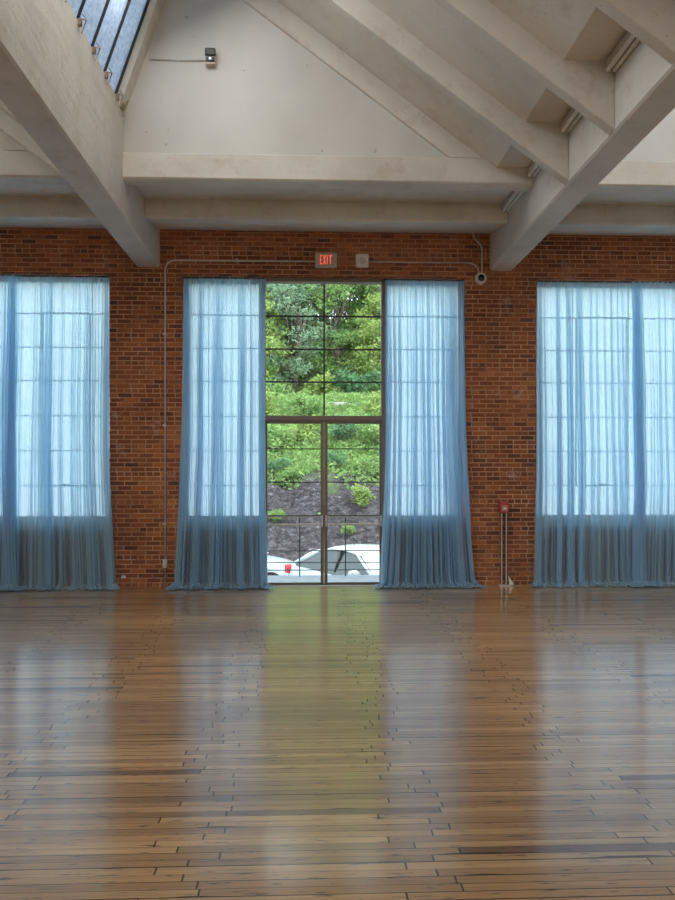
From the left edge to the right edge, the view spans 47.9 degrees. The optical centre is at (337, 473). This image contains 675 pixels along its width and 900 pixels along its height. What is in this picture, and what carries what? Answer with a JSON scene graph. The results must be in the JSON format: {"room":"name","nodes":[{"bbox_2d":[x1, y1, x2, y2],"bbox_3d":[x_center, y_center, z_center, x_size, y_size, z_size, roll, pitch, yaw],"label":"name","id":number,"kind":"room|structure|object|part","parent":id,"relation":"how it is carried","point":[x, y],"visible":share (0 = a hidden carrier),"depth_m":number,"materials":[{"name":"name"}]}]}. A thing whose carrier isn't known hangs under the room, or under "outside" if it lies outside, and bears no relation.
{"room":"empty event hall","nodes":[
{"label":"empty event hall","id":0,"kind":"room"},
{"bbox_2d":[0,184,80,197],"bbox_3d":[-5.185,-3.667,9.865,4.730,0.245,2.510,0,0,-2],"label":"ceiling","id":1,"kind":"structure","parent":0,"point":[10,190],"depth_m":9.50,"materials":[{"name":"paint"}]},
{"bbox_2d":[0,529,261,587],"bbox_3d":[-4.189,1.325,11.001,6.192,1.070,0.320,0,0,-2],"label":"wall","id":2,"kind":"structure","parent":0,"point":[44,558],"depth_m":10.87,"materials":[{"name":"fabric"}]},
{"bbox_2d":[0,519,108,529],"bbox_3d":[-5.264,0.720,10.968,4.040,0.140,0.400,0,0,-2],"label":"trim","id":3,"kind":"structure","parent":2,"relation":"on","point":[5,524],"depth_m":10.82,"materials":[{"name":"grey paint"}]},
{"bbox_2d":[183,519,261,528],"bbox_3d":[-1.656,0.720,11.113,1.122,0.140,0.400,0,0,-2],"label":"trim","id":4,"kind":"structure","parent":2,"relation":"on","point":[187,523],"depth_m":10.91,"materials":[{"name":"blue fabric"}]},
{"bbox_2d":[267,575,382,585],"bbox_3d":[0.026,1.750,11.831,19.000,0.220,1.000,0,0,-2],"label":"landing","id":5,"kind":"object","parent":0,"point":[270,578],"visible":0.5,"depth_m":11.93,"materials":[{"name":"concrete"}]},
{"bbox_2d":[267,515,378,575],"bbox_3d":[-0.265,1.150,12.199,8.052,0.980,0.040,0,0,-2],"label":"guard rail","id":6,"kind":"object","parent":5,"relation":"on","point":[299,516],"visible":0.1,"depth_m":12.19,"materials":[{"name":"metal"}]},
{"bbox_3d":[-0.607,1.160,12.185,0.018,0.960,0.024,0,0,-2],"label":"post","id":7,"kind":"part","parent":6,"relation":"part of","materials":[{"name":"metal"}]},
{"bbox_3d":[-0.239,0.672,12.200,8.000,0.025,0.040,0,0,-2],"label":"rail","id":8,"kind":"part","parent":6,"relation":"part of","materials":[{"name":"metal"}]},
{"bbox_3d":[0.128,1.160,12.215,0.018,0.960,0.024,0,0,-2],"label":"post","id":9,"kind":"part","parent":6,"relation":"part of","materials":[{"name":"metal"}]},
{"bbox_2d":[0,584,674,899],"bbox_3d":[0.245,1.735,1.371,15.800,0.250,19.120,0,0,-2],"label":"floor","id":10,"kind":"structure","parent":0,"point":[418,742],"depth_m":4.52,"materials":[{"name":"brown wood"}]},
{"bbox_2d":[498,501,509,585],"bbox_3d":[2.394,1.002,10.931,0.150,1.215,0.108,0,0,-2],"label":"pedestal","id":11,"kind":"object","parent":10,"relation":"on","point":[503,505],"visible":1,"depth_m":10.92,"materials":[{"name":"red metal"}]},
{"bbox_3d":[2.395,0.492,10.891,0.090,0.085,0.012,0,0,-2],"label":"plate","id":12,"kind":"part","parent":11,"relation":"part of","materials":[{"name":"metal"}]},
{"bbox_2d":[508,577,513,585],"bbox_3d":[2.508,1.544,10.959,0.077,0.132,0.080,0,0,37],"label":"cone","id":13,"kind":"object","parent":10,"relation":"on","point":[511,583],"visible":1,"depth_m":10.94,"materials":[{"name":"beige plastic"}]},
{"bbox_2d":[0,228,674,587],"bbox_3d":[-0.146,-0.825,11.113,15.800,5.370,0.420,0,0,-2],"label":"wall","id":14,"kind":"structure","parent":0,"point":[499,315],"depth_m":10.91,"materials":[{"name":"brick"}]},
{"bbox_2d":[0,277,108,518],"bbox_3d":[-5.261,-1.090,10.905,4.040,3.480,0.125,0,0,-2],"label":"window","id":15,"kind":"structure","parent":14,"relation":"in","point":[54,332],"depth_m":11.00,"materials":[{"name":"blue fabric"}]},
{"bbox_3d":[-3.908,-1.073,10.956,0.684,2.506,0.042,0,0,-2],"label":"sash","id":16,"kind":"part","parent":15,"relation":"part of","materials":[{"name":"paint"}]},
{"bbox_2d":[0,275,108,277],"bbox_3d":[-5.255,-2.808,10.743,4.030,0.021,0.022,0,0,-2],"label":"curtain rod","id":17,"kind":"object","parent":14,"relation":"attached to","point":[0,275],"visible":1,"depth_m":10.78,"materials":[{"name":"black metal"}]},
{"bbox_2d":[185,279,261,518],"bbox_3d":[-1.655,-1.090,11.083,1.122,3.480,0.060,0,0,-2],"label":"window","id":18,"kind":"structure","parent":14,"relation":"in","point":[223,317],"depth_m":11.10,"materials":[{"name":"grey paint"}]},
{"bbox_2d":[183,277,264,278],"bbox_3d":[-1.623,-2.808,10.889,1.160,0.021,0.022,0,0,-2],"label":"curtain rod","id":19,"kind":"object","parent":14,"relation":"attached to","point":[183,277],"visible":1,"depth_m":10.88,"materials":[{"name":"black metal"}]},
{"bbox_2d":[163,258,314,587],"bbox_3d":[-1.398,-0.729,10.828,2.165,4.678,0.050,0,0,-2],"label":"conduit","id":20,"kind":"object","parent":14,"relation":"attached to","point":[165,561],"visible":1,"depth_m":10.78,"materials":[{"name":"grey metal"}]},
{"bbox_2d":[262,278,384,585],"bbox_3d":[-0.203,-0.610,11.051,1.776,4.440,0.180,0,0,-2],"label":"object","id":21,"kind":"structure","parent":14,"relation":"in","point":[324,420],"depth_m":11.02,"materials":[{"name":"brown metal"}]},
{"bbox_2d":[315,253,336,267],"bbox_3d":[-0.164,-3.055,10.865,0.310,0.210,0.074,0,0,-2],"label":"exit sign","id":22,"kind":"object","parent":14,"relation":"attached to","point":[322,260],"visible":1,"depth_m":10.84,"materials":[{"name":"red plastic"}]},
{"bbox_3d":[-0.163,-3.055,10.842,0.200,0.156,0.011,0,0,-2],"label":"panel","id":23,"kind":"part","parent":22,"relation":"part of","materials":[{"name":"red plastic"}]},
{"bbox_2d":[356,254,368,267],"bbox_3d":[0.353,-3.058,10.898,0.190,0.200,0.050,0,0,-2],"label":"wall box","id":24,"kind":"object","parent":14,"relation":"attached to","point":[362,260],"visible":1,"depth_m":10.88,"materials":[{"name":"beige plastic"}]},
{"bbox_2d":[359,257,365,263],"bbox_3d":[0.354,-3.058,10.878,0.110,0.110,0.010,0,0,-2],"label":"grille","id":25,"kind":"object","parent":24,"relation":"attached to","point":[362,260],"depth_m":10.87,"materials":[{"name":"grey metal"}]},
{"bbox_2d":[385,281,461,517],"bbox_3d":[1.256,-1.090,11.199,1.152,3.480,0.060,0,0,-2],"label":"window","id":26,"kind":"structure","parent":14,"relation":"in","point":[423,319],"depth_m":11.21,"materials":[{"name":"blue fabric"}]},
{"bbox_2d":[383,279,463,280],"bbox_3d":[1.250,-2.808,11.004,1.170,0.021,0.022,0,0,-2],"label":"curtain rod","id":27,"kind":"object","parent":14,"relation":"attached to","point":[383,279],"visible":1,"depth_m":10.99,"materials":[{"name":"black metal"}]},
{"bbox_2d":[369,261,479,272],"bbox_3d":[1.250,-2.972,10.937,1.605,0.167,0.022,0,0,-2],"label":"conduit","id":28,"kind":"object","parent":14,"relation":"attached to","point":[369,261],"visible":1,"depth_m":10.93,"materials":[{"name":"grey metal"}]},
{"bbox_2d":[473,233,482,272],"bbox_3d":[2.021,-3.182,10.958,0.148,0.584,0.041,0,0,-2],"label":"conduit","id":29,"kind":"object","parent":14,"relation":"attached to","point":[473,233],"visible":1,"depth_m":10.96,"materials":[{"name":"grey metal"}]},
{"bbox_2d":[475,272,486,284],"bbox_3d":[2.068,-2.820,10.940,0.176,0.176,0.104,0,0,-2],"label":"security camera","id":30,"kind":"object","parent":14,"relation":"attached to","point":[480,278],"visible":1,"depth_m":10.92,"materials":[{"name":"white plastic"}]},
{"bbox_2d":[537,283,674,517],"bbox_3d":[4.895,-1.090,11.313,4.030,3.480,0.125,0,0,-2],"label":"window","id":31,"kind":"structure","parent":14,"relation":"in","point":[606,351],"depth_m":11.32,"materials":[{"name":"blue fabric"}]},
{"bbox_3d":[3.911,-1.073,11.270,0.774,2.506,0.042,0,0,-2],"label":"sash","id":32,"kind":"part","parent":31,"relation":"part of","materials":[{"name":"paint"}]},
{"bbox_2d":[537,280,674,282],"bbox_3d":[4.902,-2.808,11.150,4.020,0.021,0.022,0,0,-2],"label":"curtain rod","id":33,"kind":"object","parent":14,"relation":"attached to","point":[537,280],"visible":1,"depth_m":11.11,"materials":[{"name":"black metal"}]},
{"bbox_2d":[137,0,626,203],"bbox_3d":[0.212,-4.987,1.570,4.730,2.886,19.520,0,0,-2],"label":"ceiling","id":34,"kind":"structure","parent":0,"point":[571,29],"depth_m":7.59,"materials":[{"name":"paint"}]},
{"bbox_2d":[65,0,164,116],"bbox_3d":[-1.784,-5.149,0.334,0.863,2.281,16.810,0,0,-2],"label":"window","id":35,"kind":"structure","parent":34,"relation":"attached to","point":[119,33],"depth_m":8.06,"materials":[{"name":"clear glass"}]},
{"bbox_3d":[-1.773,-5.183,0.139,0.722,2.056,16.420,0,0,-2],"label":"pane","id":36,"kind":"part","parent":35,"relation":"part of","materials":[{"name":"clear glass"}]},
{"bbox_3d":[-2.126,-5.167,8.602,0.843,2.131,0.260,0,0,-2],"label":"frame","id":37,"kind":"part","parent":35,"relation":"part of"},
{"bbox_2d":[123,152,534,191],"bbox_3d":[-0.079,-3.513,8.824,4.730,0.315,0.220,0,0,-2],"label":"ceiling beam","id":38,"kind":"structure","parent":34,"relation":"attached to","point":[139,169],"depth_m":8.73,"materials":[{"name":"paint"}]},
{"bbox_2d":[242,0,481,157],"bbox_3d":[-0.194,-4.920,8.755,3.746,2.520,0.068,0,0,-2],"label":"ceiling beam","id":39,"kind":"structure","parent":34,"relation":"attached to","point":[273,11],"depth_m":8.74,"materials":[{"name":"paint"}]},
{"bbox_2d":[322,0,568,184],"bbox_3d":[0.183,-4.584,7.644,4.301,3.248,0.130,0,0,-2],"label":"ceiling beam","id":40,"kind":"structure","parent":34,"relation":"attached to","point":[544,143],"depth_m":7.63,"materials":[{"name":"paint"}]},
{"bbox_2d":[433,0,613,134],"bbox_3d":[0.229,-4.584,6.499,4.301,3.248,0.130,0,0,-2],"label":"ceiling beam","id":41,"kind":"structure","parent":34,"relation":"attached to","point":[586,86],"depth_m":6.51,"materials":[{"name":"paint"}]},
{"bbox_2d":[490,41,674,270],"bbox_3d":[2.744,-3.540,1.566,0.330,1.200,18.910,0,0,-2],"label":"ceiling beam","id":42,"kind":"structure","parent":34,"relation":"attached to","point":[644,83],"depth_m":7.24,"materials":[{"name":"paint"}]},
{"bbox_2d":[145,198,507,233],"bbox_3d":[-0.142,-3.434,10.403,4.730,0.273,1.060,0,0,-2],"label":"ceiling beam","id":43,"kind":"structure","parent":42,"relation":"attached to","point":[165,214],"depth_m":9.92,"materials":[{"name":"paint"}]},
{"bbox_2d":[502,191,522,211],"bbox_3d":[2.212,-3.474,9.501,0.098,0.101,0.850,0,0,-2],"label":"strip light","id":44,"kind":"object","parent":42,"relation":"attached to","point":[513,196],"visible":0.6,"depth_m":9.58,"materials":[{"name":"beige metal"}]},
{"bbox_2d":[528,161,541,176],"bbox_3d":[2.260,-3.474,8.302,0.098,0.101,0.930,0,0,-2],"label":"strip light","id":45,"kind":"object","parent":42,"relation":"attached to","point":[534,169],"visible":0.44,"depth_m":8.62,"materials":[{"name":"beige metal"}]},
{"bbox_2d":[561,108,581,131],"bbox_3d":[2.306,-3.474,7.153,0.098,0.101,0.930,0,0,-2],"label":"strip light","id":46,"kind":"object","parent":42,"relation":"attached to","point":[573,116],"visible":0.41,"depth_m":7.42,"materials":[{"name":"beige metal"}]},
{"bbox_2d":[606,31,639,71],"bbox_3d":[2.352,-3.474,6.009,0.098,0.101,0.940,0,0,-2],"label":"strip light","id":47,"kind":"object","parent":42,"relation":"attached to","point":[628,42],"visible":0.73,"depth_m":6.21,"materials":[{"name":"beige metal"}]},
{"bbox_2d":[588,0,674,64],"bbox_3d":[0.275,-4.584,5.355,4.301,3.248,0.130,0,0,-2],"label":"ceiling beam","id":48,"kind":"structure","parent":34,"relation":"attached to","point":[652,22],"depth_m":5.37,"materials":[{"name":"paint"}]},
{"bbox_2d":[124,0,674,161],"bbox_3d":[2.447,-4.995,8.975,9.790,2.810,0.200,0,0,-2],"label":"wall","id":49,"kind":"structure","parent":0,"point":[265,93],"depth_m":8.74,"materials":[{"name":"paint"}]},
{"bbox_2d":[149,59,204,60],"bbox_3d":[-1.828,-4.735,8.694,0.645,0.016,0.016,0,0,-2],"label":"conduit","id":50,"kind":"object","parent":49,"relation":"attached to","point":[149,59],"visible":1,"depth_m":8.69,"materials":[{"name":"grey metal"}]},
{"bbox_2d":[205,48,215,66],"bbox_3d":[-1.449,-4.753,8.669,0.116,0.175,0.100,0,0,-2],"label":"emergency light","id":51,"kind":"object","parent":49,"relation":"attached to","point":[210,53],"visible":1,"depth_m":8.63,"materials":[{"name":"grey plastic"}]},
{"bbox_2d":[383,528,674,585],"bbox_3d":[3.793,1.325,11.321,6.232,1.070,0.320,0,0,-2],"label":"wall","id":52,"kind":"structure","parent":0,"point":[565,556],"depth_m":11.14,"materials":[{"name":"paint"}]},
{"bbox_2d":[385,518,463,528],"bbox_3d":[1.255,0.720,11.229,1.152,0.140,0.400,0,0,-2],"label":"trim","id":53,"kind":"structure","parent":52,"relation":"on","point":[389,522],"depth_m":11.03,"materials":[{"name":"blue fabric"}]},
{"bbox_2d":[537,518,674,527],"bbox_3d":[4.893,0.720,11.375,4.030,0.140,0.400,0,0,-2],"label":"trim","id":54,"kind":"structure","parent":52,"relation":"on","point":[541,522],"depth_m":11.14,"materials":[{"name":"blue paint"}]},
{"bbox_2d":[578,193,674,205],"bbox_3d":[4.927,-3.667,10.271,4.730,0.245,2.510,0,0,-2],"label":"ceiling","id":55,"kind":"structure","parent":0,"point":[634,199],"depth_m":9.81,"materials":[{"name":"paint"}]},
{"bbox_2d":[548,205,674,235],"bbox_3d":[4.914,-3.434,10.606,4.730,0.273,1.060,0,0,-2],"label":"ceiling beam","id":56,"kind":"structure","parent":55,"relation":"attached to","point":[619,220],"depth_m":10.05,"materials":[{"name":"paint"}]},
{"bbox_3d":[5.678,-4.987,0.583,4.006,2.886,17.110,0,0,-2],"label":"ceiling","id":57,"kind":"structure","parent":0,"visible":0},
{"bbox_2d":[590,161,674,193],"bbox_3d":[4.977,-3.513,9.027,4.730,0.315,0.220,0,0,-2],"label":"ceiling beam","id":58,"kind":"structure","parent":57,"relation":"attached to","point":[658,177],"depth_m":8.87,"materials":[{"name":"paint"}]},
{"bbox_3d":[-4.434,-4.987,0.177,4.006,2.886,17.110,0,0,-2],"label":"ceiling","id":59,"kind":"structure","parent":0,"visible":0},
{"bbox_2d":[0,99,19,123],"bbox_3d":[-4.827,-4.584,6.296,4.301,3.248,0.130,0,0,-2],"label":"ceiling","id":60,"kind":"structure","parent":59,"relation":"attached to","point":[3,107],"depth_m":6.32,"materials":[{"name":"paint"}]},
{"bbox_2d":[0,130,26,150],"bbox_3d":[-5.250,-4.920,8.552,3.746,2.520,0.068,0,0,-2],"label":"ceiling","id":61,"kind":"structure","parent":59,"relation":"attached to","point":[6,142],"depth_m":8.58,"materials":[{"name":"paint"}]},
{"bbox_2d":[0,110,63,176],"bbox_3d":[-4.873,-4.584,7.441,4.301,3.248,0.130,0,0,-2],"label":"ceiling beam","id":62,"kind":"structure","parent":59,"relation":"attached to","point":[9,126],"depth_m":7.45,"materials":[{"name":"paint"}]},
{"bbox_2d":[0,0,159,266],"bbox_3d":[-2.312,-3.540,1.363,0.330,1.200,18.910,0,0,-2],"label":"ceiling beam","id":63,"kind":"structure","parent":59,"relation":"attached to","point":[52,82],"depth_m":6.87,"materials":[{"name":"paint"}]},
{"bbox_2d":[0,150,69,184],"bbox_3d":[-5.135,-3.513,8.621,4.730,0.315,0.220,0,0,-2],"label":"ceiling beam","id":64,"kind":"structure","parent":63,"relation":"attached to","point":[16,167],"depth_m":8.58,"materials":[{"name":"paint"}]},
{"bbox_2d":[0,196,105,228],"bbox_3d":[-5.198,-3.434,10.200,4.730,0.273,1.060,0,0,-2],"label":"ceiling beam","id":65,"kind":"structure","parent":63,"relation":"attached to","point":[15,212],"depth_m":9.74,"materials":[{"name":"paint"}]},
{"label":"outside","id":66,"kind":"structure","parent":0,"visible":0},
{"bbox_2d":[267,319,378,561],"bbox_3d":[-1.620,-4.381,40.367,80.000,15.807,37.200,0,0,-2],"label":"hillside","id":67,"kind":"structure","parent":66,"point":[306,499],"depth_m":24.79,"materials":[{"name":"soil"},{"name":"rock"}]},
{"bbox_2d":[266,386,278,415],"bbox_3d":[-3.092,-2.687,29.910,1.573,1.516,1.585,0,0,24],"label":"shrub","id":68,"kind":"object","parent":67,"relation":"on","point":[269,402],"visible":0.14,"depth_m":29.82,"materials":[{"name":"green plant"}]},
{"bbox_2d":[267,508,286,523],"bbox_3d":[-1.953,1.335,24.154,0.651,0.481,0.586,0,0,-29],"label":"shrub","id":69,"kind":"object","parent":67,"relation":"on","point":[281,512],"visible":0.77,"depth_m":24.11,"materials":[{"name":"green plant"}]},
{"bbox_2d":[267,455,291,476],"bbox_3d":[-2.201,-0.186,26.165,1.354,0.992,1.069,0,0,-6],"label":"shrub","id":70,"kind":"object","parent":67,"relation":"on","point":[282,460],"visible":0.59,"depth_m":26.00,"materials":[{"name":"green plant"}]},
{"bbox_2d":[266,378,293,395],"bbox_3d":[-3.007,-3.451,33.137,2.328,1.710,2.079,0,0,27],"label":"shrub","id":71,"kind":"object","parent":67,"relation":"on","point":[278,387],"visible":0.22,"depth_m":32.53,"materials":[{"name":"green plant"}]},
{"bbox_2d":[266,292,295,387],"bbox_3d":[-3.943,-5.747,34.269,4.171,5.541,4.097,0,0,-34],"label":"tree","id":72,"kind":"object","parent":67,"relation":"on","point":[270,335],"visible":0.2,"depth_m":33.96,"materials":[{"name":"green plant"}]},
{"bbox_2d":[267,424,296,450],"bbox_3d":[-2.439,-1.277,27.479,1.561,1.283,1.739,0,0,44],"label":"shrub","id":73,"kind":"object","parent":67,"relation":"on","point":[272,434],"visible":0.59,"depth_m":27.29,"materials":[{"name":"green plant"}]},
{"bbox_2d":[275,466,301,484],"bbox_3d":[-1.714,0.081,25.829,0.912,0.748,1.013,0,0,-37],"label":"shrub","id":74,"kind":"object","parent":67,"relation":"on","point":[288,473],"visible":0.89,"depth_m":25.65,"materials":[{"name":"green plant"}]},
{"bbox_2d":[266,289,332,376],"bbox_3d":[-2.802,-9.443,37.274,5.809,10.889,5.442,0,0,-20],"label":"tree","id":75,"kind":"object","parent":67,"relation":"on","point":[312,304],"visible":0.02,"depth_m":36.43,"materials":[{"name":"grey plant"}]},
{"bbox_2d":[286,414,319,441],"bbox_3d":[-1.171,-1.618,28.183,1.341,1.283,1.331,0,0,25],"label":"shrub","id":76,"kind":"object","parent":67,"relation":"on","point":[304,429],"visible":0.71,"depth_m":27.95,"materials":[{"name":"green plant"}]},
{"bbox_2d":[266,283,341,392],"bbox_3d":[-1.928,-6.794,35.356,4.194,7.272,4.954,0,0,21],"label":"tree","id":77,"kind":"object","parent":67,"relation":"on","point":[295,293],"visible":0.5,"depth_m":34.36,"materials":[{"name":"green plant"}]},
{"bbox_2d":[286,392,329,415],"bbox_3d":[-1.161,-2.656,30.310,1.735,1.282,1.566,0,0,43],"label":"shrub","id":78,"kind":"object","parent":67,"relation":"on","point":[304,401],"visible":0.91,"depth_m":30.04,"materials":[{"name":"green plant"}]},
{"bbox_2d":[299,369,335,397],"bbox_3d":[-0.852,-3.683,33.188,1.815,1.749,1.829,0,0,6],"label":"shrub","id":79,"kind":"object","parent":67,"relation":"on","point":[315,387],"visible":0.55,"depth_m":32.95,"materials":[{"name":"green plant"}]},
{"bbox_2d":[285,402,350,405],"bbox_3d":[1.040,-2.763,31.749,22.624,0.546,0.636,0,0,-2],"label":"stone ledge","id":80,"kind":"object","parent":67,"relation":"on","point":[336,403],"visible":0.03,"depth_m":31.50,"materials":[{"name":"grey stone"}]},
{"bbox_2d":[266,387,380,514],"bbox_3d":[-0.179,-1.314,29.476,12.230,5.487,10.285,0,0,-2],"label":"undergrowth","id":81,"kind":"object","parent":67,"relation":"on","point":[336,396],"visible":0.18,"depth_m":27.62,"materials":[{"name":"green plant"}]},
{"bbox_2d":[280,284,373,380],"bbox_3d":[-0.187,-8.168,36.157,5.011,8.924,4.995,0,0,-27],"label":"tree","id":82,"kind":"object","parent":67,"relation":"on","point":[335,290],"visible":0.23,"depth_m":35.46,"materials":[{"name":"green plant"}]},
{"bbox_2d":[310,289,356,339],"bbox_3d":[-0.984,-13.782,44.987,6.803,13.612,7.262,0,0,-25],"label":"tree","id":83,"kind":"object","parent":67,"relation":"on","point":[319,318],"visible":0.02,"depth_m":44.91,"materials":[{"name":"green plant"}]},
{"bbox_2d":[328,449,348,468],"bbox_3d":[-0.083,-0.415,26.466,0.950,0.882,1.204,0,0,3],"label":"shrub","id":84,"kind":"object","parent":67,"relation":"on","point":[337,458],"visible":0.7,"depth_m":26.20,"materials":[{"name":"green plant"}]},
{"bbox_2d":[328,413,364,442],"bbox_3d":[0.212,-1.555,28.081,1.425,1.323,1.805,0,0,-24],"label":"shrub","id":85,"kind":"object","parent":67,"relation":"on","point":[342,430],"visible":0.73,"depth_m":27.74,"materials":[{"name":"green plant"}]},
{"bbox_2d":[340,523,356,535],"bbox_3d":[0.345,1.732,23.752,0.521,0.428,0.579,0,0,-2],"label":"shrub","id":86,"kind":"object","parent":67,"relation":"on","point":[349,528],"visible":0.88,"depth_m":23.67,"materials":[{"name":"green plant"}]},
{"bbox_2d":[321,285,380,353],"bbox_3d":[1.731,-11.324,40.601,5.986,11.978,6.390,0,0,-22],"label":"tree","id":87,"kind":"object","parent":67,"relation":"on","point":[357,296],"visible":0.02,"depth_m":40.12,"materials":[{"name":"green plant"}]},
{"bbox_2d":[329,366,380,399],"bbox_3d":[0.896,-3.834,33.462,2.407,1.764,1.900,0,0,-43],"label":"shrub","id":88,"kind":"object","parent":67,"relation":"on","point":[352,387],"visible":0.84,"depth_m":33.24,"materials":[{"name":"green plant"}]},
{"bbox_2d":[337,284,380,369],"bbox_3d":[2.703,-9.026,36.783,6.066,10.802,6.046,0,0,-30],"label":"tree","id":89,"kind":"object","parent":67,"relation":"on","point":[377,288],"visible":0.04,"depth_m":35.93,"materials":[{"name":"green plant"}]},
{"bbox_2d":[340,292,380,393],"bbox_3d":[2.243,-5.716,35.216,4.171,5.541,4.097,0,0,-37],"label":"tree","id":90,"kind":"object","parent":67,"relation":"on","point":[374,300],"visible":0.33,"depth_m":34.54,"materials":[{"name":"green plant"}]},
{"bbox_2d":[350,483,375,506],"bbox_3d":[0.794,0.724,24.929,0.914,0.875,0.908,0,0,16],"label":"shrub","id":91,"kind":"object","parent":67,"relation":"on","point":[361,493],"visible":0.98,"depth_m":24.76,"materials":[{"name":"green plant"}]},
{"bbox_2d":[351,454,378,475],"bbox_3d":[1.191,-0.233,26.282,1.377,1.015,1.236,0,0,-10],"label":"shrub","id":92,"kind":"object","parent":67,"relation":"on","point":[374,464],"visible":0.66,"depth_m":26.11,"materials":[{"name":"green plant"}]},
{"bbox_2d":[355,424,378,446],"bbox_3d":[1.616,-1.451,27.740,1.628,1.336,1.809,0,0,35],"label":"shrub","id":93,"kind":"object","parent":67,"relation":"on","point":[373,430],"visible":0.37,"depth_m":27.45,"materials":[{"name":"green plant"}]},
{"bbox_2d":[359,390,380,415],"bbox_3d":[1.755,-2.800,30.418,1.573,1.516,1.585,0,0,-39],"label":"shrub","id":94,"kind":"object","parent":67,"relation":"on","point":[376,402],"visible":0.46,"depth_m":30.18,"materials":[{"name":"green plant"}]},
{"bbox_2d":[371,378,380,393],"bbox_3d":[2.632,-3.660,33.614,2.325,1.710,2.077,0,0,17],"label":"shrub","id":95,"kind":"object","parent":67,"relation":"on","point":[373,386],"visible":0.03,"depth_m":33.55,"materials":[{"name":"green plant"}]},
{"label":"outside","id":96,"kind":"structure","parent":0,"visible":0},
{"bbox_3d":[-0.698,3.210,17.396,80.000,0.200,10.180,0,0,-2],"label":"parking lot","id":97,"kind":"object","parent":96,"visible":0},
{"bbox_2d":[267,552,293,574],"bbox_3d":[-3.087,2.353,19.842,4.577,1.515,2.160,0,0,-2],"label":"car","id":98,"kind":"object","parent":97,"relation":"on","point":[270,566],"visible":0.07,"depth_m":19.13,"materials":[{"name":"white paint"}]},
{"bbox_2d":[285,564,291,572],"bbox_3d":[-1.078,2.290,18.415,0.345,0.200,0.270,0,0,-34],"label":"tail lamp","id":99,"kind":"object","parent":98,"relation":"attached to","point":[287,566],"depth_m":18.28,"materials":[{"name":"red plastic"}]},
{"bbox_2d":[285,544,378,574],"bbox_3d":[0.704,2.353,17.032,2.160,1.515,4.577,0,0,-34],"label":"car","id":100,"kind":"object","parent":97,"relation":"on","point":[314,556],"visible":0.12,"depth_m":16.79,"materials":[{"name":"white paint"}]},
{"bbox_2d":[348,570,360,574],"bbox_3d":[0.366,2.090,15.848,0.267,0.189,0.199,0,0,-34],"label":"mirror","id":101,"kind":"object","parent":100,"relation":"attached to","point":[353,572],"depth_m":15.78,"materials":[{"name":"white paint"}]}
]}

